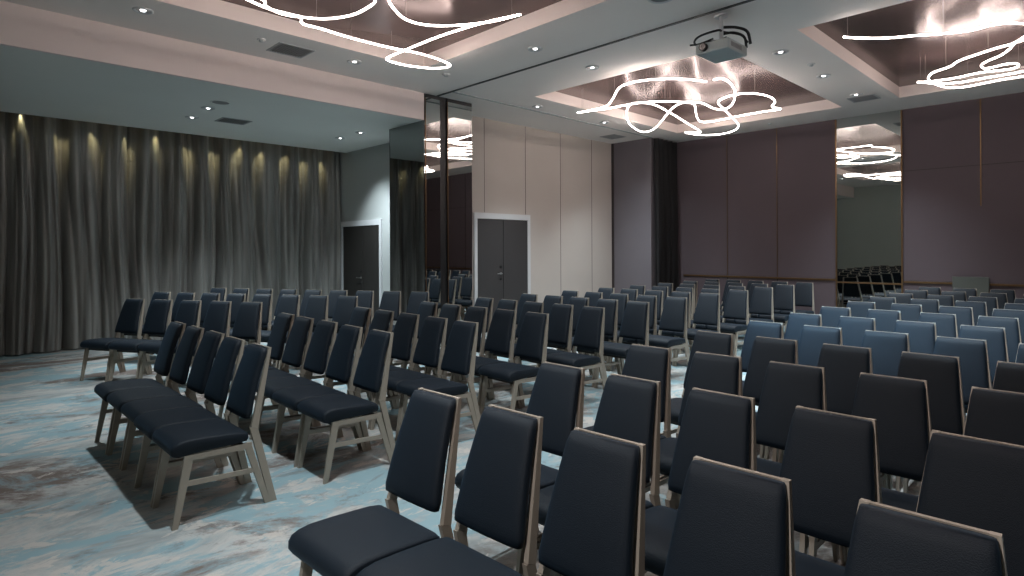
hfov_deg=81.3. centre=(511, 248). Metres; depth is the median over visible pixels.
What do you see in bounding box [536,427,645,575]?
banquet chair
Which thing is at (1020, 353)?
banquet chair
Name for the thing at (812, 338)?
banquet chair
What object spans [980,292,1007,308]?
banquet chair
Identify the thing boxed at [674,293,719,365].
banquet chair
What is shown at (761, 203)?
wall
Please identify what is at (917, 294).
banquet chair
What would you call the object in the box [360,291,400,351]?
banquet chair
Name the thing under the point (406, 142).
mirror panel
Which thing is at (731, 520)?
banquet chair
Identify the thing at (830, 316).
banquet chair
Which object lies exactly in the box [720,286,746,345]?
banquet chair
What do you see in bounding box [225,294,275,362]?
banquet chair
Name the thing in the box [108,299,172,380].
banquet chair
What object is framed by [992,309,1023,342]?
banquet chair
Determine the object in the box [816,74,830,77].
recessed light
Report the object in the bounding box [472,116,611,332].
wall
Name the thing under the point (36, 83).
ceiling
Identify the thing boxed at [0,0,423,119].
beam
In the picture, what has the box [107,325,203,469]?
banquet chair
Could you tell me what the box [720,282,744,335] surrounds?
banquet chair
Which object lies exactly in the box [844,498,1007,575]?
banquet chair
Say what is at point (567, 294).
banquet chair
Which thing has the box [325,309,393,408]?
banquet chair
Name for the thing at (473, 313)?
banquet chair
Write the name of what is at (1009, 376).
banquet chair
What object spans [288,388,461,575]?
banquet chair
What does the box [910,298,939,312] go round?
banquet chair
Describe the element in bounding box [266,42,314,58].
ceiling vent
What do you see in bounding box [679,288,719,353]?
banquet chair
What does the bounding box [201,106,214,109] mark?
recessed light
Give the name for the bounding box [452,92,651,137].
track
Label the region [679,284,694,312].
banquet chair
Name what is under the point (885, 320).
banquet chair
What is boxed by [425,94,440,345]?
mirror panel
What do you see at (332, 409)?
banquet chair
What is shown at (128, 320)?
banquet chair
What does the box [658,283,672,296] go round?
banquet chair
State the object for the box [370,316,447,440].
banquet chair
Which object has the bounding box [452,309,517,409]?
banquet chair
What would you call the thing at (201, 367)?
banquet chair
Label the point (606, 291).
banquet chair
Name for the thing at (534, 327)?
banquet chair
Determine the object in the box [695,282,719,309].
banquet chair
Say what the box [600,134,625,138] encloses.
ceiling vent
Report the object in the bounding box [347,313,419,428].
banquet chair
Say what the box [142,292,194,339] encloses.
banquet chair
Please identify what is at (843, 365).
banquet chair
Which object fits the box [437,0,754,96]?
track
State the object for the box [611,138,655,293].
wall pier
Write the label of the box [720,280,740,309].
banquet chair
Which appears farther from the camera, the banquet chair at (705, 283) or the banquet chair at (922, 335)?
the banquet chair at (705, 283)
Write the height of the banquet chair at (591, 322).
0.967 m
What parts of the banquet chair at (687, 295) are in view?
seat, leg, backrest, post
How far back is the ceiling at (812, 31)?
7.73 m
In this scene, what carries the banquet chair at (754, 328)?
on the floor
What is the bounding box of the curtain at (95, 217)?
[0,111,340,355]
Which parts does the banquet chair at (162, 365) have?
leg, leg, seat, leg, backrest, post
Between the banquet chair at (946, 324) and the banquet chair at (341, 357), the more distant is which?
the banquet chair at (946, 324)
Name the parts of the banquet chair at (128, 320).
leg, seat, leg, leg, backrest, post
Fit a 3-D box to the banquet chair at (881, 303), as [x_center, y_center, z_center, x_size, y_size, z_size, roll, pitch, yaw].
[4.504,1.105,7.376,0.609,0.967,0.431,0,0,-44]
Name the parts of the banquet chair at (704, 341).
seat, backrest, post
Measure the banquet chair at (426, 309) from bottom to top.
0.967 m
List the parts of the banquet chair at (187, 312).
leg, seat, leg, backrest, post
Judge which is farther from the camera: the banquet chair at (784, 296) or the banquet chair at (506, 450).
the banquet chair at (784, 296)
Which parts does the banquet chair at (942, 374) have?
leg, backrest, rail, post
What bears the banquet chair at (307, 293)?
on the floor
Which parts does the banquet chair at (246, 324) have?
backrest, post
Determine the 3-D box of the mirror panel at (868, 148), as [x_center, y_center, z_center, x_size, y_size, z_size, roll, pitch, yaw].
[6.711,-0.475,11.250,0.029,4.076,1.124,0,0,-44]
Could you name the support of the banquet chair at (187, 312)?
on the floor
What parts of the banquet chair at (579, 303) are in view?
seat, backrest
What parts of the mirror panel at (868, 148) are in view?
edge trim, cross rail, edge trim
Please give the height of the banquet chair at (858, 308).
0.967 m
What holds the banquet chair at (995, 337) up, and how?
on the floor
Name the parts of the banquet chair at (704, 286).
backrest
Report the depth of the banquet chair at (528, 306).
7.04 m
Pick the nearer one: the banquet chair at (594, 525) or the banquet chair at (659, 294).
the banquet chair at (594, 525)
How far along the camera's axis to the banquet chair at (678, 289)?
9.48 m
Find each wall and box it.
[339,143,389,323]
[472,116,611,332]
[677,92,1023,314]
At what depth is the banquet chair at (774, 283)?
11.10 m
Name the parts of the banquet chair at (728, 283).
backrest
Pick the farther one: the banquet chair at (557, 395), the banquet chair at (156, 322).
the banquet chair at (156, 322)
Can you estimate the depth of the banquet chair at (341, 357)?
4.75 m
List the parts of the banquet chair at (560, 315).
seat, backrest, post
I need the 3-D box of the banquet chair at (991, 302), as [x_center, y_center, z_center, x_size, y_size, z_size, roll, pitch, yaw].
[5.754,1.099,7.349,0.609,0.967,0.431,0,0,-44]
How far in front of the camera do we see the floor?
3.99 m
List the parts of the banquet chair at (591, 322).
seat, backrest, rail, post, leg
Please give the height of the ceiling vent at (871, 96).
0.008 m
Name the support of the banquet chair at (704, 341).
on the floor
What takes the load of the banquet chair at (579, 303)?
on the floor
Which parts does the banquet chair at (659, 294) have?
backrest, post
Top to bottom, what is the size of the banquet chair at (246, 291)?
0.967 m
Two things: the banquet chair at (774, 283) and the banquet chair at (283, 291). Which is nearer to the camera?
the banquet chair at (283, 291)
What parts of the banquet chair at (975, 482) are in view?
post, rail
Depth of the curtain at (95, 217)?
10.26 m
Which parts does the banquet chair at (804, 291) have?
seat, backrest, post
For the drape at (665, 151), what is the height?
4.060 m
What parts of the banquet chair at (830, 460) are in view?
seat, rail, post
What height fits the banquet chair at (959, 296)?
0.967 m
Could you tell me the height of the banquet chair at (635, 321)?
0.967 m
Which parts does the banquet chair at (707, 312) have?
leg, seat, backrest, post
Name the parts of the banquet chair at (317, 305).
leg, backrest, post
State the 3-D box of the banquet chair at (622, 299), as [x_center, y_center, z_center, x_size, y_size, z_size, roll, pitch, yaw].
[1.305,1.120,8.155,0.609,0.967,0.431,0,0,-45]
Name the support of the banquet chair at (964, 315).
on the floor
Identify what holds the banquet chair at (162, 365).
on the floor
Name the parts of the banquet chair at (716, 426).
seat, leg, post, backrest, rail, post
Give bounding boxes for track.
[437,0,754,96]
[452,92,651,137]
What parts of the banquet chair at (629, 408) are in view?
seat, backrest, rail, leg, post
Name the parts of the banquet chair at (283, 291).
seat, backrest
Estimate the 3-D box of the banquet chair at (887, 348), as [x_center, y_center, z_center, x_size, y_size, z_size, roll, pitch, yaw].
[2.591,1.110,4.258,0.609,0.967,0.431,0,0,-44]
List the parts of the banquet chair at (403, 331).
leg, seat, leg, backrest, post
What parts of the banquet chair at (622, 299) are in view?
leg, backrest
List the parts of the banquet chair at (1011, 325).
backrest, post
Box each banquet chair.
[80,298,145,381]
[94,321,185,454]
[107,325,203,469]
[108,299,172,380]
[118,292,170,356]
[121,330,228,485]
[134,336,244,506]
[138,300,201,386]
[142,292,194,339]
[152,343,276,530]
[171,301,231,366]
[179,293,219,366]
[200,288,226,327]
[214,302,262,387]
[218,312,294,417]
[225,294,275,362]
[226,288,249,328]
[226,293,245,329]
[230,289,272,328]
[236,316,313,439]
[250,294,302,367]
[256,289,296,342]
[256,320,337,451]
[272,324,362,466]
[278,295,328,369]
[288,289,321,329]
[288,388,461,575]
[297,329,394,483]
[308,290,347,331]
[310,307,371,400]
[311,296,360,357]
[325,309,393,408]
[337,290,373,351]
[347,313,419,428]
[356,404,542,575]
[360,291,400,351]
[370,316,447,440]
[392,291,428,341]
[393,301,437,393]
[397,320,480,436]
[399,303,460,393]
[426,306,487,399]
[445,297,493,358]
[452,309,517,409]
[455,362,584,574]
[471,299,517,361]
[479,312,548,415]
[489,301,543,394]
[510,293,537,340]
[514,303,573,367]
[515,295,563,366]
[522,373,660,575]
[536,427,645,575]
[538,297,591,374]
[546,306,606,389]
[556,290,579,353]
[565,299,619,387]
[568,292,604,360]
[582,293,628,370]
[583,344,678,508]
[594,301,648,387]
[598,287,614,298]
[608,295,656,370]
[617,289,637,330]
[620,290,662,327]
[629,285,645,294]
[637,296,689,364]
[645,351,742,502]
[645,387,756,575]
[649,291,691,365]
[651,286,667,306]
[657,287,692,353]
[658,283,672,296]
[660,330,733,435]
[663,456,795,575]
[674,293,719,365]
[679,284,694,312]
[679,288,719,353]
[683,281,697,307]
[683,285,719,343]
[695,279,718,306]
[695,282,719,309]
[707,290,748,355]
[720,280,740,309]
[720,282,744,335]
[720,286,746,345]
[735,287,773,334]
[740,320,783,457]
[743,336,797,461]
[746,280,763,308]
[748,283,767,317]
[756,361,840,561]
[759,284,794,329]
[764,325,842,458]
[771,281,787,313]
[779,343,883,487]
[779,406,881,575]
[780,282,814,323]
[784,312,821,344]
[808,372,931,564]
[819,306,850,327]
[837,316,875,346]
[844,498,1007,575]
[846,301,875,317]
[861,330,909,490]
[866,309,900,331]
[869,296,895,309]
[880,351,965,489]
[888,293,912,303]
[891,303,921,321]
[894,320,936,354]
[903,336,991,492]
[904,289,927,298]
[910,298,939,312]
[916,430,1023,575]
[918,312,965,415]
[919,287,940,294]
[927,294,954,306]
[938,306,973,335]
[941,291,966,305]
[953,288,977,300]
[955,300,987,325]
[958,325,1008,412]
[963,386,1023,445]
[968,296,997,316]
[977,316,1021,386]
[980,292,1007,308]
[990,289,1015,302]
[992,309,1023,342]
[992,361,1023,392]
[1004,303,1023,309]
[1014,298,1023,303]
[1015,343,1023,363]
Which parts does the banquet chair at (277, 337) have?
leg, seat, leg, backrest, post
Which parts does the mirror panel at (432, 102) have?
edge trim, head trim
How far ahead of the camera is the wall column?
9.85 m
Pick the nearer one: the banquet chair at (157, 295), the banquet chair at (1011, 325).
the banquet chair at (1011, 325)
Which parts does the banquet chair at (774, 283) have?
backrest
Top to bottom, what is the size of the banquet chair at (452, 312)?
0.967 m
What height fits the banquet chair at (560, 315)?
0.967 m
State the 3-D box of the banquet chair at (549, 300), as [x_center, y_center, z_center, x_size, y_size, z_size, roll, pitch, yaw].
[0.369,1.124,7.863,0.609,0.967,0.431,0,0,-44]
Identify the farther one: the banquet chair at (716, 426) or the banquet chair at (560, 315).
the banquet chair at (560, 315)
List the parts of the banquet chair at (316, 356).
leg, leg, seat, leg, backrest, post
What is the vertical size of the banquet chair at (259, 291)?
0.967 m
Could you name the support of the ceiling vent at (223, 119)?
in the ceiling at (36, 83)
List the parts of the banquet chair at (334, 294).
backrest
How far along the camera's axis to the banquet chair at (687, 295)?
8.46 m
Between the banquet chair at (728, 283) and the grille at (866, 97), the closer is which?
the grille at (866, 97)
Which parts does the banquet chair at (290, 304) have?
seat, backrest, post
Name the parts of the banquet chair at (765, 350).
backrest, leg, post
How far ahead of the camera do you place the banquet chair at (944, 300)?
7.79 m
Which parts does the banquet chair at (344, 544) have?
leg, seat, leg, post, backrest, rail, leg, post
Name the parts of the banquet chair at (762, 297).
seat, backrest, post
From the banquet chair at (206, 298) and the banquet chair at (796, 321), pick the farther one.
the banquet chair at (206, 298)
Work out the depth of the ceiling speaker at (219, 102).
8.35 m
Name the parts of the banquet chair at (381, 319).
backrest, post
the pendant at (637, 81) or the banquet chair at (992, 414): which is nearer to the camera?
the banquet chair at (992, 414)
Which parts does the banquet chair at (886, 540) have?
post, rail, post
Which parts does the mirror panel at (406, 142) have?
edge trim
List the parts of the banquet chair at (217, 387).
leg, leg, seat, leg, backrest, leg, post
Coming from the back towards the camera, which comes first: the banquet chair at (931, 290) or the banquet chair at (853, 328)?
the banquet chair at (931, 290)
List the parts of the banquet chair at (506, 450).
seat, leg, post, backrest, rail, leg, post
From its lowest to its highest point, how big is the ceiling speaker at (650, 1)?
0.019 m
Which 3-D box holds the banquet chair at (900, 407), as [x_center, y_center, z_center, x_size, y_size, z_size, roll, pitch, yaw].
[1.661,1.112,2.707,0.431,0.967,0.609,0,0,44]
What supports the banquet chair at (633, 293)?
on the floor
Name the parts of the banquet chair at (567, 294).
backrest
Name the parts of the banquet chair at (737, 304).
seat, backrest, leg, post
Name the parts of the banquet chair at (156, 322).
leg, seat, leg, leg, backrest, post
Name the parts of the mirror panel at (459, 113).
edge trim, head trim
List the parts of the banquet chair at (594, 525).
leg, post, rail, post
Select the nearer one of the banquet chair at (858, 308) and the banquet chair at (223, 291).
the banquet chair at (858, 308)
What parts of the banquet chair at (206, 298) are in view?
backrest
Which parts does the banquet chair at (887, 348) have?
backrest, leg, post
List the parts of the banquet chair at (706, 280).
backrest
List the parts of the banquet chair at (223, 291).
backrest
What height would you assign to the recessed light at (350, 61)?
0.015 m
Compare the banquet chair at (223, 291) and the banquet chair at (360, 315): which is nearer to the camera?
the banquet chair at (360, 315)
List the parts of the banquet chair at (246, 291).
backrest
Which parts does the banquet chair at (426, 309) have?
backrest, post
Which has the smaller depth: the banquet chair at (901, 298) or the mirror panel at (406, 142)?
the banquet chair at (901, 298)
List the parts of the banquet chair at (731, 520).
post, rail, post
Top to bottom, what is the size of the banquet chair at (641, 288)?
0.967 m
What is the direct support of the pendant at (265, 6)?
hanging from the ceiling at (812, 31)
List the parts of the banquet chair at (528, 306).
seat, backrest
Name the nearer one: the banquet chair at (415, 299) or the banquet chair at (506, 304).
the banquet chair at (506, 304)
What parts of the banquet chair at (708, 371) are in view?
seat, leg, backrest, rail, post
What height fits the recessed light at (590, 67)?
0.015 m
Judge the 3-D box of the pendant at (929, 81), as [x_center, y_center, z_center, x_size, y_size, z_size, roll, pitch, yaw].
[5.646,-2.488,6.877,3.388,0.418,2.333,0,0,-44]
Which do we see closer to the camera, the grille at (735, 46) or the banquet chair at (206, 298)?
the grille at (735, 46)
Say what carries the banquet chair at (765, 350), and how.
on the floor
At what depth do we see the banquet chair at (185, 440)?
3.74 m
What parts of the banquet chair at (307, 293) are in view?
backrest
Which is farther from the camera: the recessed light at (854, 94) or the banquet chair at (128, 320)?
the recessed light at (854, 94)
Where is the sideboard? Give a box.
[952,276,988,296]
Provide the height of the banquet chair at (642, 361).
0.967 m
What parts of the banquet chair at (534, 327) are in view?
leg, seat, leg, leg, rail, backrest, post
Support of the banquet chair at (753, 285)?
on the floor
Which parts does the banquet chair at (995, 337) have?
backrest, post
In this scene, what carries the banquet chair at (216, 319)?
on the floor
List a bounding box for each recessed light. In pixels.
[132,6,153,14]
[185,116,198,118]
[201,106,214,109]
[347,59,361,64]
[528,46,542,51]
[585,65,598,69]
[772,49,788,54]
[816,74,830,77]
[849,93,862,96]
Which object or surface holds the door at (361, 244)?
in the wall at (364, 174)
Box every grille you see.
[269,44,309,56]
[604,135,622,138]
[731,41,741,50]
[850,95,876,101]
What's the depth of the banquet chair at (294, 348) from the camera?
5.46 m
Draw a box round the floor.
[0,325,966,575]
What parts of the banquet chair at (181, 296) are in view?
backrest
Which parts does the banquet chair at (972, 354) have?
leg, backrest, post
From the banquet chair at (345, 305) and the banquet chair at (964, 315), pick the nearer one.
the banquet chair at (964, 315)
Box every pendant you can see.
[247,0,520,68]
[577,65,780,135]
[843,0,1023,87]
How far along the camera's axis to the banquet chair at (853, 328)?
5.33 m
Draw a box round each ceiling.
[0,45,421,152]
[1,0,1023,143]
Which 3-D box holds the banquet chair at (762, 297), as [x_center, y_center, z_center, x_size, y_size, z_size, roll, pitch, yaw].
[3.843,1.111,9.390,0.609,0.967,0.431,0,0,-44]
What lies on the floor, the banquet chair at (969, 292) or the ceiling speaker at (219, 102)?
the banquet chair at (969, 292)
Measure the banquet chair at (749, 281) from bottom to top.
0.967 m
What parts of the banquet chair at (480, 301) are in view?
backrest, post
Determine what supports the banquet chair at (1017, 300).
on the floor
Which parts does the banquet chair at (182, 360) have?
leg, leg, seat, leg, backrest, post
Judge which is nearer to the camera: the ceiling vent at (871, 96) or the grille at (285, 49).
the grille at (285, 49)
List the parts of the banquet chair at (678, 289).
backrest, post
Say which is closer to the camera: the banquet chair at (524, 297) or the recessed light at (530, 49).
the recessed light at (530, 49)
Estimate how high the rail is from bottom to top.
0.035 m
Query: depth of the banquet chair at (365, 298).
9.08 m
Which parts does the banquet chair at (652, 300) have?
leg, seat, backrest, post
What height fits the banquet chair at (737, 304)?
0.967 m
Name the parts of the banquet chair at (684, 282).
post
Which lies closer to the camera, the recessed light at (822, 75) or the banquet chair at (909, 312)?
the banquet chair at (909, 312)
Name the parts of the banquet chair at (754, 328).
backrest, leg, post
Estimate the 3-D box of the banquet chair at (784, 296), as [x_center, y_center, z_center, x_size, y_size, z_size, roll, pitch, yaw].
[4.475,1.108,10.006,0.609,0.967,0.431,0,0,-45]
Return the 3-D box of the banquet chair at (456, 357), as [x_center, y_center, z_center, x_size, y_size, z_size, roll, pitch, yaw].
[-0.599,1.125,5.022,0.609,0.967,0.431,0,0,-44]
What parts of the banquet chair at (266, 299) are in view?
backrest, post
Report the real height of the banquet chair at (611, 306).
0.967 m
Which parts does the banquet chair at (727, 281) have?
backrest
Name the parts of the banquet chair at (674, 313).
seat, backrest, rail, post, leg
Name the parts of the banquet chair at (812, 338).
leg, backrest, post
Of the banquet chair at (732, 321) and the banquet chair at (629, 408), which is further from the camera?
the banquet chair at (732, 321)
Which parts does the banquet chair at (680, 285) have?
backrest, post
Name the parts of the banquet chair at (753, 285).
seat, backrest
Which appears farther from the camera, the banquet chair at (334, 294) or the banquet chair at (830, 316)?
the banquet chair at (334, 294)
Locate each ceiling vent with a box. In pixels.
[215,117,252,124]
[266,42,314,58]
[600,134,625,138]
[847,94,880,102]
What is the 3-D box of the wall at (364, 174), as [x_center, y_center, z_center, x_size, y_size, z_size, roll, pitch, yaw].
[-2.700,-0.234,11.991,0.120,3.720,3.320,0,0,-44]
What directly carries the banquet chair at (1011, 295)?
on the floor
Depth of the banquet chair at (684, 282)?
11.36 m
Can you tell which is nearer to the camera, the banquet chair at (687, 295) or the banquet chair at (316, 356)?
the banquet chair at (316, 356)
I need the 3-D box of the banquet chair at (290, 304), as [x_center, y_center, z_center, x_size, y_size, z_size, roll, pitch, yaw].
[-3.200,1.141,8.144,0.431,0.967,0.609,0,0,17]
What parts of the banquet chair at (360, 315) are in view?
backrest, post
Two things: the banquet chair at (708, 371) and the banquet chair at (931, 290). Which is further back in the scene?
the banquet chair at (931, 290)
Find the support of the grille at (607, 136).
attached to the ceiling vent at (613, 136)
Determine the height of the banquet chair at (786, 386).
0.967 m
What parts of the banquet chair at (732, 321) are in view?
seat, backrest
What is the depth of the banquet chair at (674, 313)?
7.55 m
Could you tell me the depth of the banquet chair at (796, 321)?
5.67 m
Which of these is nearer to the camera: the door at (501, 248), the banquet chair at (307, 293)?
the banquet chair at (307, 293)
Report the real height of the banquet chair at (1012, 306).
0.967 m
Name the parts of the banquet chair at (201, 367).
leg, seat, leg, backrest, post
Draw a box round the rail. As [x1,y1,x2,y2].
[683,274,1023,286]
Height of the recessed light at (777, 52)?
0.015 m
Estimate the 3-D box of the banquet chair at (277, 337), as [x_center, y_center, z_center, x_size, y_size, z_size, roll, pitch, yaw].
[-2.441,1.134,5.730,0.609,0.967,0.431,0,0,-43]
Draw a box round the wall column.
[392,94,447,346]
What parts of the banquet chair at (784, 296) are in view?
seat, backrest, post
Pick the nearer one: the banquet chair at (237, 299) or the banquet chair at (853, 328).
the banquet chair at (853, 328)
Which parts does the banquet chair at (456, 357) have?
leg, seat, backrest, rail, leg, post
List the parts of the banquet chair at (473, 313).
leg, leg, backrest, post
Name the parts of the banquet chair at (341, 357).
leg, leg, seat, leg, backrest, leg, post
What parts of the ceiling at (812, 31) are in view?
panel, panel, panel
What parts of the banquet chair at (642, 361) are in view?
seat, backrest, post, leg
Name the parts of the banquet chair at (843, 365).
leg, backrest, rail, post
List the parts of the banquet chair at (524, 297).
backrest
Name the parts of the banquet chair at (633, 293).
backrest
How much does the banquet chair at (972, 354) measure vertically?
0.967 m
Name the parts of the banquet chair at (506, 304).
backrest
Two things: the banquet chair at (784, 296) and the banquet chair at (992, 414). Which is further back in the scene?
the banquet chair at (784, 296)
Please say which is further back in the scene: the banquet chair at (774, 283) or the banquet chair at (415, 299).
the banquet chair at (774, 283)
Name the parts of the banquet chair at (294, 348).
seat, leg, backrest, post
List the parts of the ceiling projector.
ceiling plate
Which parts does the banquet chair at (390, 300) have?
backrest, post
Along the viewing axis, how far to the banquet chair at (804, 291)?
10.70 m
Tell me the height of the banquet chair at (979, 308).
0.967 m
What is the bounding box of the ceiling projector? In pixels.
[690,13,751,63]
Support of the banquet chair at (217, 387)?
on the floor
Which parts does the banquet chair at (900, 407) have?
leg, leg, backrest, rail, seat, post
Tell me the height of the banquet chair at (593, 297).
0.967 m
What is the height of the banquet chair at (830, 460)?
0.967 m
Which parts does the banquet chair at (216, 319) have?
backrest, post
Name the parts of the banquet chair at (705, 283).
backrest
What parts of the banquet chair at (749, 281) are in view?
backrest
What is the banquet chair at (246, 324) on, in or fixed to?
on the floor
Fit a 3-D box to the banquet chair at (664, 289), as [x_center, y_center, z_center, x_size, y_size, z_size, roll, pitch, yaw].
[2.264,1.118,9.718,0.609,0.967,0.431,0,0,-44]
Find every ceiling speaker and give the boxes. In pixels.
[210,100,230,104]
[647,0,671,3]
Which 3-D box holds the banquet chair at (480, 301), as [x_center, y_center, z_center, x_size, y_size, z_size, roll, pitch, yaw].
[-0.549,1.128,7.564,0.609,0.967,0.431,0,0,-43]
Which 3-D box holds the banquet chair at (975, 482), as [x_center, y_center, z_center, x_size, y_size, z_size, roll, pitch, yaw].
[1.343,1.113,1.757,0.609,0.967,0.431,0,0,-45]
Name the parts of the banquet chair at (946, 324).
backrest, post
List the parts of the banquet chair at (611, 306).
seat, leg, backrest, post, leg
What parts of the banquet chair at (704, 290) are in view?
seat, backrest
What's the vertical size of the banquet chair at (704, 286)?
0.967 m
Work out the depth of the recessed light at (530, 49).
7.44 m
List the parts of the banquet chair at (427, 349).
leg, leg, seat, backrest, post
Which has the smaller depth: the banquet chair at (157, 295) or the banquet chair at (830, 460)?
the banquet chair at (830, 460)
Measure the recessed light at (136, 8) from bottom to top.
0.015 m
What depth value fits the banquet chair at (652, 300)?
7.85 m
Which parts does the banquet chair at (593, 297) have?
backrest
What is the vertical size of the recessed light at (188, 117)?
0.015 m
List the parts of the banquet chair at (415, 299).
backrest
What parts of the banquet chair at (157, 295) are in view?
backrest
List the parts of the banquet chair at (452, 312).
leg, backrest, post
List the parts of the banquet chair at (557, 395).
seat, leg, backrest, rail, post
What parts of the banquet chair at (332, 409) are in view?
leg, leg, seat, rail, leg, post, backrest, leg, post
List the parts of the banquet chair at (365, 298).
backrest, post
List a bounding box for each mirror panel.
[389,120,425,324]
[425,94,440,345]
[447,98,472,320]
[835,110,902,307]
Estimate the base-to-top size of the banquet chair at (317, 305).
0.967 m
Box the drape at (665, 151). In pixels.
[654,138,678,290]
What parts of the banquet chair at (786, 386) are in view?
seat, backrest, rail, leg, post, leg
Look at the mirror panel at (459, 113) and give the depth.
10.06 m
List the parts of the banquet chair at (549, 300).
backrest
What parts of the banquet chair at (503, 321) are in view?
leg, leg, seat, leg, backrest, leg, post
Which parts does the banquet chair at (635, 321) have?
leg, seat, leg, backrest, post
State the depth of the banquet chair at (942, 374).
3.39 m
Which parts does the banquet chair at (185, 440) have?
leg, leg, seat, rail, leg, backrest, leg, post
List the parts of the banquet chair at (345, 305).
backrest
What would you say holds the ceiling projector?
attached to the ceiling at (812, 31)
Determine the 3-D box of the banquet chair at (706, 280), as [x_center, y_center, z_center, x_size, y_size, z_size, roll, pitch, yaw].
[3.865,1.113,11.909,0.609,0.967,0.431,0,0,-44]
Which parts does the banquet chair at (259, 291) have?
backrest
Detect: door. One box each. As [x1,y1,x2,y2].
[341,219,382,324]
[473,212,530,330]

